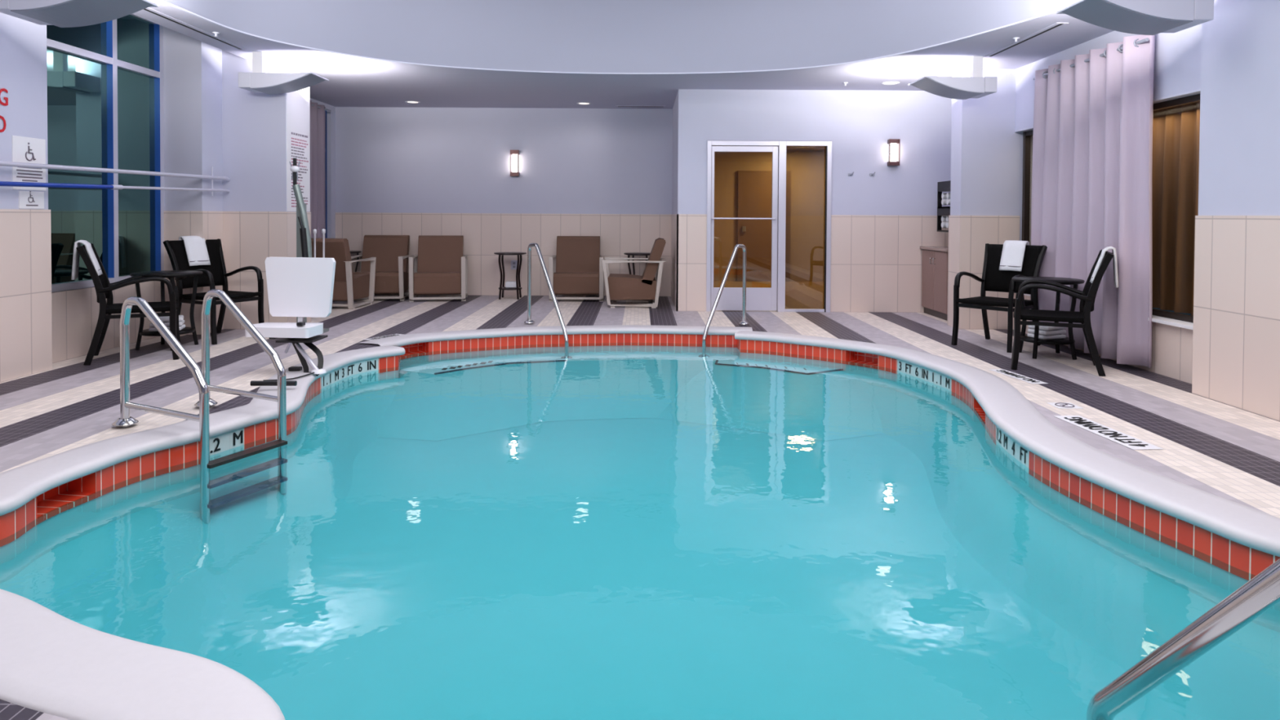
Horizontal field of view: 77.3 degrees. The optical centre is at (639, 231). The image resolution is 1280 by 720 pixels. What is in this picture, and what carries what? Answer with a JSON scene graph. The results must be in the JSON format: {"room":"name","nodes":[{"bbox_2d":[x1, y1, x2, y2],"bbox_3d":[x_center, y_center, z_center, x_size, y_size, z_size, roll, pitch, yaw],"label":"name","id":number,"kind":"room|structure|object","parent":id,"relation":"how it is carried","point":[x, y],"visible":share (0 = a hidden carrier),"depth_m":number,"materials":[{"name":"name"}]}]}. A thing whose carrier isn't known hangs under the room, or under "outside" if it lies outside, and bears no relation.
{"room":"indoor swimming pool","nodes":[
{"label":"indoor swimming pool","id":0,"kind":"room"},
{"bbox_2d":[0,12,48,209],"bbox_3d":[-4.927,-0.517,1.541,0.540,3.400,9.500,0,1,0],"label":"wall","id":1,"kind":"structure","parent":0,"point":[23,43],"depth_m":6.01,"materials":[{"name":"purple paint"}]},
{"bbox_2d":[0,88,8,132],"bbox_3d":[-4.651,-0.871,5.388,0.002,0.327,1.004,0,1,0],"label":"lettering","id":2,"kind":"object","parent":1,"relation":"attached to","point":[6,104],"depth_m":5.85,"materials":[{"name":"red"}]},
{"bbox_2d":[0,208,52,382],"bbox_3d":[-4.667,0.551,1.667,0.032,1.262,9.312,0,1,0],"label":"trim","id":3,"kind":"structure","parent":1,"relation":"attached to","point":[25,234],"depth_m":6.05,"materials":[{"name":"tile"}]},
{"bbox_2d":[11,135,45,191],"bbox_3d":[-4.649,-0.513,6.097,0.018,0.400,0.330,0,1,0],"label":"accessibility sign","id":4,"kind":"object","parent":1,"relation":"attached to","point":[24,149],"visible":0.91,"depth_m":6.08,"materials":[{"name":"white plastic"}]},
{"bbox_2d":[18,191,44,208],"bbox_3d":[-4.652,-0.238,6.122,0.014,0.134,0.250,0,1,0],"label":"accessibility sign","id":5,"kind":"object","parent":1,"relation":"attached to","point":[27,199],"visible":1,"depth_m":6.12,"materials":[{"name":"white plastic"}]},
{"bbox_2d":[0,160,230,195],"bbox_3d":[-4.523,-0.471,6.060,0.105,0.300,4.938,0,1,3],"label":"pole","id":6,"kind":"object","parent":1,"relation":"attached to","point":[3,163],"visible":1,"depth_m":6.76,"materials":[{"name":"silver metal"}]},
{"bbox_2d":[0,181,230,192],"bbox_3d":[-4.525,-0.345,6.062,0.103,0.104,4.937,0,1,2],"label":"pole","id":7,"kind":"object","parent":1,"relation":"attached to","point":[11,184],"visible":1,"depth_m":6.57,"materials":[{"name":"blue"}]},
{"bbox_2d":[163,26,222,211],"bbox_3d":[-4.827,-0.647,8.340,0.740,3.400,0.400,0,1,0],"label":"wall pier","id":8,"kind":"object","parent":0,"point":[193,68],"visible":0.23,"depth_m":8.14,"materials":[{"name":"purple paint"}]},
{"bbox_2d":[164,210,223,334],"bbox_3d":[-4.676,0.423,8.354,0.452,1.262,0.412,0,1,0],"label":"trim","id":9,"kind":"structure","parent":8,"relation":"attached to","point":[204,224],"depth_m":8.15,"materials":[{"name":"tile"}]},
{"bbox_2d":[222,49,310,212],"bbox_3d":[-4.487,-0.655,8.845,1.420,3.400,0.610,0,1,0],"label":"wall column","id":10,"kind":"structure","parent":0,"point":[254,125],"depth_m":8.53,"materials":[{"name":"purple paint"}]},
{"bbox_2d":[222,211,311,328],"bbox_3d":[-4.186,0.416,8.859,0.832,1.262,0.622,0,1,0],"label":"trim","id":11,"kind":"structure","parent":10,"relation":"attached to","point":[250,237],"depth_m":8.54,"materials":[{"name":"tile"}]},
{"bbox_2d":[238,51,328,94],"bbox_3d":[-3.694,-1.633,8.314,0.746,0.375,0.454,0,1,0],"label":"uplight","id":12,"kind":"object","parent":10,"relation":"attached to","point":[258,81],"visible":1,"depth_m":8.11,"materials":[{"name":"grey metal"}]},
{"bbox_2d":[286,62,310,211],"bbox_3d":[-3.771,-1.014,8.838,0.008,1.593,0.590,0,1,0],"label":"sign","id":13,"kind":"object","parent":10,"relation":"attached to","point":[298,106],"visible":0.76,"depth_m":8.83,"materials":[{"name":"white"}]},
{"bbox_2d":[309,97,335,111],"bbox_3d":[-4.929,-1.993,10.694,0.520,0.400,3.140,0,1,0],"label":"wall","id":14,"kind":"structure","parent":0,"point":[331,108],"depth_m":11.90,"materials":[{"name":"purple paint"}]},
{"bbox_2d":[309,100,331,238],"bbox_3d":[-4.590,-0.412,10.520,0.122,2.750,2.650,0,1,0],"label":"curtain","id":15,"kind":"object","parent":14,"relation":"hanging from","point":[317,112],"visible":0.14,"depth_m":11.42,"materials":[{"name":"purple fabric"}]},
{"bbox_2d":[327,111,335,238],"bbox_3d":[-4.937,-0.572,12.202,0.520,2.500,0.180,0,1,0],"label":"wall","id":16,"kind":"structure","parent":0,"point":[331,115],"depth_m":12.13,"materials":[{"name":"purple paint"}]},
{"bbox_2d":[324,110,327,238],"bbox_3d":[-4.777,-0.542,10.702,0.080,2.500,2.820,0,1,0],"label":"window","id":17,"kind":"structure","parent":16,"relation":"in","point":[326,119],"depth_m":12.07,"materials":[{"name":"blue"}]},
{"bbox_2d":[335,106,672,214],"bbox_3d":[-2.247,-0.611,12.441,5.900,3.200,0.300,0,1,0],"label":"wall","id":18,"kind":"structure","parent":0,"point":[388,159],"depth_m":12.28,"materials":[{"name":"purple paint"}]},
{"bbox_2d":[335,212,671,296],"bbox_3d":[-2.107,0.361,12.313,5.190,1.262,0.032,0,1,0],"label":"wall tiles","id":19,"kind":"structure","parent":18,"relation":"attached to","point":[484,234],"depth_m":12.29,"materials":[{"name":"tile"}]},
{"bbox_2d":[511,260,517,269],"bbox_3d":[-1.933,0.523,12.294,0.100,0.140,0.013,0,1,0],"label":"power outlet","id":20,"kind":"object","parent":18,"relation":"attached to","point":[513,263],"visible":0.81,"depth_m":12.29,"materials":[{"name":"white plastic"}]},
{"bbox_2d":[510,150,519,176],"bbox_3d":[-1.913,-1.036,12.233,0.132,0.400,0.100,0,1,0],"label":"wall sconce","id":21,"kind":"object","parent":18,"relation":"attached to","point":[515,172],"visible":1,"depth_m":12.19,"materials":[{"name":"brown metal"}]},
{"bbox_2d":[512,154,517,172],"bbox_3d":[-1.913,-1.036,12.233,0.067,0.336,0.060,0,1,0],"label":"diffuser","id":22,"kind":"object","parent":21,"relation":"attached to","point":[514,156],"depth_m":12.20,"materials":[{"name":"white glass"}]},
{"bbox_2d":[132,0,1114,108],"bbox_3d":[-0.287,-2.439,4.554,9.800,1.420,15.600,0,1,0],"label":"ceiling","id":23,"kind":"structure","parent":0,"point":[576,36],"depth_m":8.98,"materials":[{"name":"grey paint"}]},
{"bbox_2d":[0,0,158,27],"bbox_3d":[-3.704,-1.574,5.269,0.766,0.375,0.504,0,1,0],"label":"uplight","id":24,"kind":"object","parent":23,"relation":"attached to","point":[60,13],"visible":1,"depth_m":5.22,"materials":[{"name":"grey metal"}]},
{"bbox_2d":[141,7,245,49],"bbox_3d":[-3.970,-1.787,6.717,0.100,0.009,2.500,0,1,0],"label":"ceiling vent","id":25,"kind":"object","parent":23,"relation":"in","point":[148,10],"visible":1,"depth_m":7.05,"materials":[{"name":"white metal"}]},
{"bbox_2d":[404,101,420,103],"bbox_3d":[-3.318,-1.879,11.676,0.216,0.008,0.216,0,1,0],"label":"recessed light","id":26,"kind":"object","parent":23,"relation":"in","point":[411,102],"visible":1,"depth_m":11.70,"materials":[{"name":"white plastic"}]},
{"bbox_2d":[576,102,591,104],"bbox_3d":[-0.820,-1.866,11.717,0.216,0.008,0.216,0,1,0],"label":"recessed light","id":27,"kind":"object","parent":23,"relation":"in","point":[580,103],"visible":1,"depth_m":11.69,"materials":[{"name":"white plastic"}]},
{"bbox_2d":[155,0,1070,74],"bbox_3d":[-0.166,-1.720,4.297,7.375,0.012,9.880,0,1,0],"label":"trim","id":28,"kind":"structure","parent":23,"relation":"attached to","point":[160,1],"depth_m":8.22,"materials":[{"name":"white paint"}]},
{"bbox_2d":[615,105,665,106],"bbox_3d":[0.010,-1.864,11.966,0.740,0.012,0.100,0,1,0],"label":"ceiling vent","id":29,"kind":"object","parent":23,"relation":"in","point":[615,105],"visible":1,"depth_m":11.92,"materials":[{"name":"grey metal"}]},
{"bbox_2d":[881,81,899,84],"bbox_3d":[3.068,-1.808,9.792,0.216,0.008,0.216,0,1,0],"label":"recessed light","id":30,"kind":"object","parent":23,"relation":"in","point":[886,82],"visible":1,"depth_m":9.77,"materials":[{"name":"white plastic"}]},
{"bbox_2d":[908,56,997,99],"bbox_3d":[3.264,-1.596,8.379,0.730,0.375,0.524,0,1,0],"label":"uplight","id":31,"kind":"object","parent":23,"relation":"attached to","point":[976,86],"visible":1,"depth_m":8.14,"materials":[{"name":"grey metal"}]},
{"bbox_2d":[985,22,1068,56],"bbox_3d":[3.550,-1.759,7.417,0.100,0.009,1.400,0,1,0],"label":"ceiling vent","id":32,"kind":"object","parent":23,"relation":"in","point":[1056,25],"visible":1,"depth_m":7.30,"materials":[{"name":"grey metal"}]},
{"bbox_2d":[1056,0,1213,35],"bbox_3d":[3.288,-1.537,5.344,0.780,0.375,0.454,0,1,0],"label":"uplight","id":33,"kind":"object","parent":23,"relation":"attached to","point":[1142,17],"visible":1,"depth_m":5.18,"materials":[{"name":"grey metal"}]},
{"bbox_2d":[0,294,1279,719],"bbox_3d":[-0.306,1.149,4.673,9.800,0.001,15.700,0,1,0],"label":"floor","id":34,"kind":"structure","parent":0,"point":[1215,447],"depth_m":5.92,"materials":[{"name":"tile"}]},
{"bbox_2d":[75,243,181,365],"bbox_3d":[-4.354,0.600,6.851,0.728,0.983,0.607,0,1,-28],"label":"armchair","id":35,"kind":"object","parent":34,"relation":"on","point":[104,288],"visible":0.88,"depth_m":6.71,"materials":[{"name":"black wicker"}]},
{"bbox_2d":[71,240,102,279],"bbox_3d":[-4.627,0.236,6.697,0.198,0.326,0.182,0,1,-28],"label":"towel","id":36,"kind":"object","parent":35,"relation":"on","point":[89,249],"visible":0.96,"depth_m":6.64,"materials":[{"name":"white fabric"}]},
{"bbox_2d":[129,270,203,351],"bbox_3d":[-4.364,0.729,7.386,0.584,0.697,0.584,0,1,0],"label":"bistro table","id":37,"kind":"object","parent":34,"relation":"on","point":[171,274],"visible":0.62,"depth_m":7.33,"materials":[{"name":"black paint"}]},
{"bbox_2d":[148,324,185,331],"bbox_3d":[-4.365,0.894,7.389,0.260,0.036,0.200,0,1,-17],"label":"folded towel","id":38,"kind":"object","parent":37,"relation":"on","point":[150,329],"visible":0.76,"depth_m":7.28,"materials":[{"name":"white fabric"}]},
{"bbox_2d":[149,320,184,327],"bbox_3d":[-4.365,0.852,7.388,0.260,0.036,0.200,0,1,-23],"label":"folded towel","id":39,"kind":"object","parent":38,"relation":"on","point":[180,322],"visible":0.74,"depth_m":7.31,"materials":[{"name":"white fabric"}]},
{"bbox_2d":[159,315,183,321],"bbox_3d":[-4.364,0.810,7.387,0.260,0.036,0.200,0,1,-29],"label":"folded towel","id":40,"kind":"object","parent":39,"relation":"on","point":[166,318],"visible":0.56,"depth_m":7.35,"materials":[{"name":"white fabric"}]},
{"bbox_2d":[139,326,195,336],"bbox_3d":[-4.365,0.926,7.390,0.450,0.027,0.450,0,1,0],"label":"shelf","id":41,"kind":"object","parent":37,"relation":"attached to","point":[187,330],"depth_m":7.27,"materials":[{"name":"black paint"}]},
{"bbox_2d":[163,238,264,344],"bbox_3d":[-4.216,0.580,7.942,0.728,0.983,0.607,1,1,25],"label":"armchair","id":42,"kind":"object","parent":34,"relation":"on","point":[215,274],"visible":0.7,"depth_m":7.96,"materials":[{"name":"black paint"}]},
{"bbox_2d":[178,235,210,266],"bbox_3d":[-4.497,0.211,8.066,0.198,0.326,0.222,1,1,25],"label":"towel","id":43,"kind":"object","parent":42,"relation":"on","point":[195,246],"visible":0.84,"depth_m":8.03,"materials":[{"name":"white fabric"}]},
{"bbox_2d":[244,257,335,386],"bbox_3d":[-2.724,0.672,5.989,0.666,0.910,0.910,0,1,0],"label":"chair","id":44,"kind":"object","parent":34,"relation":"on","point":[300,287],"visible":0.96,"depth_m":6.36,"materials":[{"name":"white plastic"}]},
{"bbox_2d":[289,158,328,333],"bbox_3d":[-3.486,0.160,8.265,0.400,1.805,0.380,0,1,0],"label":"mast","id":45,"kind":"object","parent":34,"relation":"on","point":[304,242],"visible":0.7,"depth_m":8.12,"materials":[{"name":"grey metal"}]},
{"bbox_2d":[311,228,316,317],"bbox_3d":[-3.907,0.504,9.612,0.120,1.060,0.117,0,1,0],"label":"stand pole","id":46,"kind":"object","parent":34,"relation":"on","point":[314,231],"visible":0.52,"depth_m":9.60,"materials":[{"name":"white plastic"}]},
{"bbox_2d":[321,228,325,257],"bbox_3d":[-3.859,0.501,9.762,0.120,1.060,0.117,0,1,0],"label":"stand pole","id":47,"kind":"object","parent":34,"relation":"on","point":[323,231],"visible":0.48,"depth_m":9.75,"materials":[{"name":"white plastic"}]},
{"bbox_2d":[311,238,376,309],"bbox_3d":[-4.094,0.549,10.723,0.784,0.925,0.868,0,1,5],"label":"lounge armchair","id":48,"kind":"object","parent":34,"relation":"on","point":[350,287],"visible":0.51,"depth_m":10.42,"materials":[{"name":"brown fabric"}]},
{"bbox_2d":[350,250,361,271],"bbox_3d":[-4.424,0.644,11.975,0.480,0.685,0.480,0,1,-11],"label":"side table","id":49,"kind":"object","parent":34,"relation":"on","point":[351,251],"visible":0.09,"depth_m":12.05,"materials":[{"name":"black wood"}]},
{"bbox_2d":[351,235,413,301],"bbox_3d":[-3.794,0.531,11.742,0.784,0.925,0.868,0,1,-5],"label":"lounge armchair","id":50,"kind":"object","parent":34,"relation":"on","point":[391,252],"visible":0.58,"depth_m":11.90,"materials":[{"name":"brown fabric"}]},
{"bbox_2d":[364,333,402,340],"bbox_3d":[-2.575,1.067,8.059,0.130,0.004,0.456,1,1,28],"label":"marker","id":51,"kind":"object","parent":34,"relation":"on","point":[393,335],"visible":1,"depth_m":8.06,"materials":[{"name":"white tile"}]},
{"bbox_2d":[408,235,467,302],"bbox_3d":[-2.935,0.537,11.702,0.784,0.925,0.868,0,1,-10],"label":"lounge armchair","id":52,"kind":"object","parent":34,"relation":"on","point":[440,265],"visible":1,"depth_m":11.81,"materials":[{"name":"brown fabric"}]},
{"bbox_2d":[493,252,526,299],"bbox_3d":[-1.924,0.660,11.865,0.480,0.685,0.480,0,1,-26],"label":"side table","id":53,"kind":"object","parent":34,"relation":"on","point":[502,286],"visible":0.99,"depth_m":11.74,"materials":[{"name":"black wood"}]},
{"bbox_2d":[497,286,522,289],"bbox_3d":[-1.925,0.850,11.869,0.350,0.023,0.348,0,1,-26],"label":"shelf","id":54,"kind":"object","parent":53,"relation":"attached to","point":[500,287],"depth_m":11.74,"materials":[{"name":"black wood"}]},
{"bbox_2d":[505,280,516,288],"bbox_3d":[-1.904,0.794,11.868,0.180,0.090,0.160,0,1,-6],"label":"folded towel","id":55,"kind":"object","parent":53,"relation":"on","point":[508,284],"visible":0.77,"depth_m":11.79,"materials":[{"name":"white fabric"}]},
{"bbox_2d":[548,235,604,302],"bbox_3d":[-0.923,0.546,11.803,0.784,0.925,0.868,0,1,-2],"label":"lounge armchair","id":56,"kind":"object","parent":34,"relation":"on","point":[576,268],"visible":0.85,"depth_m":11.93,"materials":[{"name":"brown fabric"}]},
{"bbox_2d":[602,237,666,308],"bbox_3d":[-0.073,0.564,11.113,0.868,0.925,0.784,0,1,0],"label":"lounge armchair","id":57,"kind":"object","parent":34,"relation":"on","point":[619,286],"visible":1,"depth_m":10.79,"materials":[{"name":"brown fabric"}]},
{"bbox_2d":[623,252,650,275],"bbox_3d":[-0.004,0.669,11.945,0.480,0.685,0.480,0,1,-11],"label":"side table","id":58,"kind":"object","parent":34,"relation":"on","point":[628,254],"visible":0.33,"depth_m":11.83,"materials":[{"name":"black wood"}]},
{"bbox_2d":[0,324,1279,719],"bbox_3d":[-0.089,1.445,4.970,6.175,0.639,8.146,0,1,0],"label":"swimming pool","id":59,"kind":"object","parent":34,"relation":"in","point":[480,524],"visible":0.96,"depth_m":4.06,"materials":[{"name":"teal liquid"}]},
{"bbox_2d":[111,288,287,524],"bbox_3d":[-2.583,0.981,4.741,0.778,1.209,0.650,1,1,24],"label":"pool ladder","id":60,"kind":"object","parent":59,"relation":"attached to","point":[202,377],"visible":1,"depth_m":4.61,"materials":[{"name":"silver metal"}]},
{"bbox_2d":[524,243,572,359],"bbox_3d":[-1.008,0.723,8.692,0.120,1.169,1.075,0,1,-32],"label":"handrail","id":61,"kind":"object","parent":59,"relation":"on","point":[529,321],"visible":1,"depth_m":8.78,"materials":[{"name":"silver metal"}]},
{"bbox_2d":[697,244,749,357],"bbox_3d":[0.930,0.733,8.751,0.120,1.168,0.960,1,1,37],"label":"handrail","id":62,"kind":"object","parent":59,"relation":"on","point":[744,322],"visible":1,"depth_m":8.81,"materials":[{"name":"silver metal"}]},
{"bbox_2d":[1086,558,1279,719],"bbox_3d":[1.111,1.042,1.396,0.132,1.357,0.664,0,1,-28],"label":"pool handrail","id":63,"kind":"object","parent":59,"relation":"attached to","point":[1261,593],"visible":1,"depth_m":1.48,"materials":[{"name":"silver metal"}]},
{"bbox_2d":[920,246,948,320],"bbox_3d":[3.846,0.640,9.934,0.461,0.862,0.920,0,1,0],"label":"base cabinet","id":64,"kind":"object","parent":34,"relation":"on","point":[935,259],"visible":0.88,"depth_m":9.90,"materials":[{"name":"brown wood"}]},
{"bbox_2d":[920,246,948,252],"bbox_3d":[3.854,0.225,9.926,0.450,0.032,0.920,0,1,0],"label":"countertop","id":65,"kind":"structure","parent":64,"relation":"on","point":[934,248],"depth_m":9.93,"materials":[{"name":"grey stone"}]},
{"bbox_2d":[951,243,1047,352],"bbox_3d":[3.490,0.625,7.777,0.728,0.983,0.607,-1,1,-40],"label":"armchair","id":66,"kind":"object","parent":34,"relation":"on","point":[993,279],"visible":0.75,"depth_m":7.80,"materials":[{"name":"black wicker"}]},
{"bbox_2d":[999,240,1029,271],"bbox_3d":[3.732,0.258,7.969,0.198,0.326,0.222,-1,1,-40],"label":"towel","id":67,"kind":"object","parent":66,"relation":"on","point":[1013,251],"visible":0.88,"depth_m":7.93,"materials":[{"name":"white fabric"}]},
{"bbox_2d":[990,368,1047,383],"bbox_3d":[2.943,1.132,6.244,0.130,0.004,0.569,0,1,-9],"label":"marker","id":68,"kind":"object","parent":34,"relation":"on","point":[1003,371],"visible":1,"depth_m":6.22,"materials":[{"name":"white tile"}]},
{"bbox_2d":[1011,276,1084,359],"bbox_3d":[3.656,0.777,7.186,0.584,0.697,0.584,0,1,0],"label":"bistro table","id":69,"kind":"object","parent":34,"relation":"on","point":[1064,281],"visible":0.66,"depth_m":7.04,"materials":[{"name":"black paint"}]},
{"bbox_2d":[1026,333,1066,339],"bbox_3d":[3.655,0.942,7.189,0.260,0.036,0.200,0,1,-17],"label":"folded towel","id":70,"kind":"object","parent":69,"relation":"on","point":[1029,335],"visible":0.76,"depth_m":7.11,"materials":[{"name":"white fabric"}]},
{"bbox_2d":[1027,328,1066,335],"bbox_3d":[3.655,0.900,7.188,0.260,0.036,0.200,0,1,-23],"label":"folded towel","id":71,"kind":"object","parent":70,"relation":"on","point":[1030,330],"visible":0.73,"depth_m":7.11,"materials":[{"name":"white fabric"}]},
{"bbox_2d":[1027,324,1065,330],"bbox_3d":[3.655,0.858,7.187,0.260,0.036,0.200,0,1,-29],"label":"folded towel","id":72,"kind":"object","parent":71,"relation":"on","point":[1041,327],"visible":0.52,"depth_m":7.09,"materials":[{"name":"white fabric"}]},
{"bbox_2d":[1020,334,1075,344],"bbox_3d":[3.655,0.974,7.190,0.450,0.027,0.450,0,1,0],"label":"shelf","id":73,"kind":"object","parent":69,"relation":"attached to","point":[1070,340],"depth_m":7.03,"materials":[{"name":"black paint"}]},
{"bbox_2d":[1010,249,1114,376],"bbox_3d":[3.479,0.647,6.623,0.728,0.983,0.607,1,1,26],"label":"armchair","id":74,"kind":"object","parent":34,"relation":"on","point":[1086,297],"visible":0.97,"depth_m":6.47,"materials":[{"name":"black wicker"}]},
{"bbox_2d":[1089,246,1118,287],"bbox_3d":[3.762,0.287,6.482,0.198,0.326,0.163,1,1,26],"label":"towel","id":75,"kind":"object","parent":74,"relation":"hanging from","point":[1113,250],"visible":0.93,"depth_m":6.42,"materials":[{"name":"white fabric"}]},
{"bbox_2d":[1046,402,1083,408],"bbox_3d":[2.801,1.150,5.277,0.160,0.008,0.160,0,1,0],"label":"no diving symbol","id":76,"kind":"object","parent":34,"relation":"on","point":[1059,405],"visible":1,"depth_m":5.26,"materials":[{"name":"white tile"}]},
{"bbox_2d":[1053,415,1162,449],"bbox_3d":[2.696,1.161,4.647,0.170,0.004,0.725,0,1,-5],"label":"marker","id":77,"kind":"object","parent":34,"relation":"on","point":[1120,437],"visible":1,"depth_m":4.60,"materials":[{"name":"white tile"}]},
{"bbox_2d":[671,91,678,214],"bbox_3d":[0.578,-0.576,11.416,0.170,3.200,1.750,0,1,0],"label":"wall","id":78,"kind":"structure","parent":0,"point":[674,172],"depth_m":11.34,"materials":[{"name":"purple paint"}]},
{"bbox_2d":[671,213,678,310],"bbox_3d":[0.487,0.394,11.354,0.022,1.262,1.912,0,1,0],"label":"trim","id":79,"kind":"structure","parent":78,"relation":"attached to","point":[674,256],"depth_m":11.01,"materials":[{"name":"tile"}]},
{"bbox_2d":[713,280,770,287],"bbox_3d":[2.574,1.030,12.922,3.840,0.052,4.800,0,1,0],"label":"floor","id":80,"kind":"structure","parent":0,"point":[716,283],"depth_m":14.52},
{"bbox_2d":[713,151,772,281],"bbox_3d":[2.582,-0.344,12.921,3.840,2.700,4.750,0,1,0],"label":"wall","id":81,"kind":"structure","parent":0,"point":[727,165],"depth_m":15.19,"materials":[{"name":"beige"}]},
{"bbox_2d":[737,170,772,281],"bbox_3d":[2.350,-0.088,15.151,1.000,2.100,0.100,0,1,0],"label":"door","id":82,"kind":"structure","parent":81,"relation":"in","point":[754,187],"depth_m":15.14,"materials":[{"name":"brown"}]},
{"bbox_2d":[677,88,951,215],"bbox_3d":[2.548,-0.547,10.466,4.110,3.200,0.150,0,1,0],"label":"wall","id":83,"kind":"structure","parent":0,"point":[863,122],"depth_m":10.38,"materials":[{"name":"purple paint"}]},
{"bbox_2d":[675,213,706,311],"bbox_3d":[0.670,0.413,10.409,0.389,1.262,0.022,0,1,0],"label":"trim","id":84,"kind":"structure","parent":83,"relation":"attached to","point":[692,228],"depth_m":10.40,"materials":[{"name":"tile"}]},
{"bbox_2d":[706,140,831,311],"bbox_3d":[1.673,-0.058,10.410,1.612,2.215,0.161,0,1,0],"label":"door","id":85,"kind":"structure","parent":83,"relation":"in","point":[802,175],"depth_m":10.41,"materials":[{"name":"silver metal"}]},
{"bbox_2d":[830,214,948,312],"bbox_3d":[3.287,0.427,10.409,1.622,1.262,0.022,0,1,0],"label":"wall tiles","id":86,"kind":"structure","parent":83,"relation":"attached to","point":[877,260],"depth_m":10.40,"materials":[{"name":"tile"}]},
{"bbox_2d":[887,138,900,165],"bbox_3d":[3.272,-1.013,10.332,0.137,0.340,0.100,0,1,0],"label":"wall sconce","id":87,"kind":"object","parent":83,"relation":"attached to","point":[892,143],"visible":1,"depth_m":10.29,"materials":[{"name":"brown metal"}]},
{"bbox_2d":[889,143,897,161],"bbox_3d":[3.272,-1.013,10.332,0.070,0.286,0.060,0,1,0],"label":"diffuser","id":88,"kind":"object","parent":87,"relation":"attached to","point":[892,146],"depth_m":10.30,"materials":[{"name":"white glass"}]},
{"bbox_2d":[950,68,1032,244],"bbox_3d":[4.078,-0.510,9.001,1.050,3.200,0.300,0,1,0],"label":"wall","id":89,"kind":"structure","parent":0,"point":[987,151],"depth_m":8.85,"materials":[{"name":"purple paint"}]},
{"bbox_2d":[946,215,1019,329],"bbox_3d":[3.866,0.457,9.020,0.662,1.262,0.324,0,1,0],"label":"trim","id":90,"kind":"structure","parent":89,"relation":"attached to","point":[968,235],"depth_m":8.86,"materials":[{"name":"tile"}]},
{"bbox_2d":[1015,23,1201,130],"bbox_3d":[4.379,-1.575,7.226,0.460,1.000,3.210,0,1,0],"label":"wall","id":91,"kind":"structure","parent":0,"point":[1177,55],"depth_m":6.38,"materials":[{"name":"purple paint"}]},
{"bbox_2d":[1029,35,1155,368],"bbox_3d":[4.010,-0.263,7.269,0.204,2.670,1.857,0,1,0],"label":"curtain","id":92,"kind":"object","parent":91,"relation":"hanging from","point":[1092,163],"visible":0.89,"depth_m":6.98,"materials":[{"name":"grey fabric"}]},
{"bbox_2d":[1014,88,1200,132],"bbox_3d":[4.248,-1.068,7.240,0.215,0.015,3.200,0,1,0],"label":"trim","id":93,"kind":"structure","parent":91,"relation":"attached to","point":[1198,91],"depth_m":6.28,"materials":[{"name":"grey metal"}]},
{"bbox_2d":[1151,102,1199,315],"bbox_3d":[4.497,-0.199,7.245,0.099,1.730,3.127,0,1,0],"label":"drape","id":94,"kind":"object","parent":91,"relation":"hanging from","point":[1175,130],"visible":0.18,"depth_m":6.74,"materials":[{"name":"brown fabric"}]},
{"bbox_2d":[1198,0,1279,215],"bbox_3d":[4.273,-0.460,1.216,0.660,3.400,8.850,0,1,0],"label":"wall","id":95,"kind":"structure","parent":0,"point":[1239,139],"depth_m":5.25,"materials":[{"name":"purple paint"}]},
{"bbox_2d":[1191,215,1279,421],"bbox_3d":[3.941,0.605,1.342,0.032,1.262,8.662,0,1,0],"label":"wall tiles","id":96,"kind":"structure","parent":95,"relation":"attached to","point":[1236,333],"depth_m":5.25,"materials":[{"name":"tile"}]},
{"bbox_3d":[-5.019,0.784,7.242,0.370,0.580,1.850,0,1,0],"label":"wall","id":97,"kind":"structure","parent":0,"visible":0},
{"bbox_2d":[46,13,164,292],"bbox_3d":[-4.896,-0.816,7.211,0.110,2.620,1.850,0,1,0],"label":"window","id":98,"kind":"structure","parent":97,"relation":"in","point":[105,88],"depth_m":7.33,"materials":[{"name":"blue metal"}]},
{"bbox_2d":[51,277,167,363],"bbox_3d":[-4.838,0.784,7.242,0.032,0.580,1.850,0,1,0],"label":"wainscoting","id":99,"kind":"structure","parent":97,"relation":"attached to","point":[74,313],"depth_m":6.95,"materials":[{"name":"tile"}]},
{"bbox_3d":[4.353,-0.524,9.771,0.500,3.200,1.240,0,1,0],"label":"wall niche","id":100,"kind":"object","parent":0,"visible":0},
{"bbox_2d":[937,180,951,232],"bbox_3d":[3.912,-0.294,9.656,0.380,0.620,0.720,0,1,0],"label":"towel shelf","id":101,"kind":"object","parent":100,"relation":"attached to","point":[944,186],"visible":0.31,"depth_m":9.90,"materials":[{"name":"black paint"}]},
{"bbox_2d":[941,199,946,204],"bbox_3d":[3.912,-0.359,9.925,0.320,0.070,0.072,0,1,0],"label":"rolled towel","id":102,"kind":"object","parent":101,"relation":"on","point":[943,201],"visible":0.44,"depth_m":9.90,"materials":[{"name":"white fabric"}]},
{"bbox_2d":[941,193,950,199],"bbox_3d":[3.913,-0.434,9.923,0.320,0.070,0.072,0,1,0],"label":"rolled towel","id":103,"kind":"object","parent":102,"relation":"on","point":[943,195],"visible":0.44,"depth_m":9.90,"materials":[{"name":"white fabric"}]},
{"bbox_3d":[4.370,0.915,7.273,0.450,0.420,3.210,0,1,0],"label":"wall","id":104,"kind":"structure","parent":0,"visible":0},
{"bbox_2d":[1013,293,1193,384],"bbox_3d":[4.144,0.913,7.273,0.022,0.420,3.210,0,1,0],"label":"trim","id":105,"kind":"structure","parent":104,"relation":"attached to","point":[1171,345],"depth_m":6.23,"materials":[{"name":"tile"}]},
{"bbox_2d":[1023,293,1193,329],"bbox_3d":[4.186,0.691,7.274,0.220,0.025,3.200,0,1,0],"label":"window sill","id":106,"kind":"structure","parent":104,"relation":"on","point":[1183,324],"depth_m":6.20,"materials":[{"name":"white"}]},
{"bbox_2d":[1022,93,1199,323],"bbox_3d":[4.251,-0.188,7.247,0.060,1.745,3.180,0,1,0],"label":"window","id":107,"kind":"structure","parent":104,"relation":"in","point":[1027,135],"depth_m":8.77,"materials":[{"name":"brown metal"}]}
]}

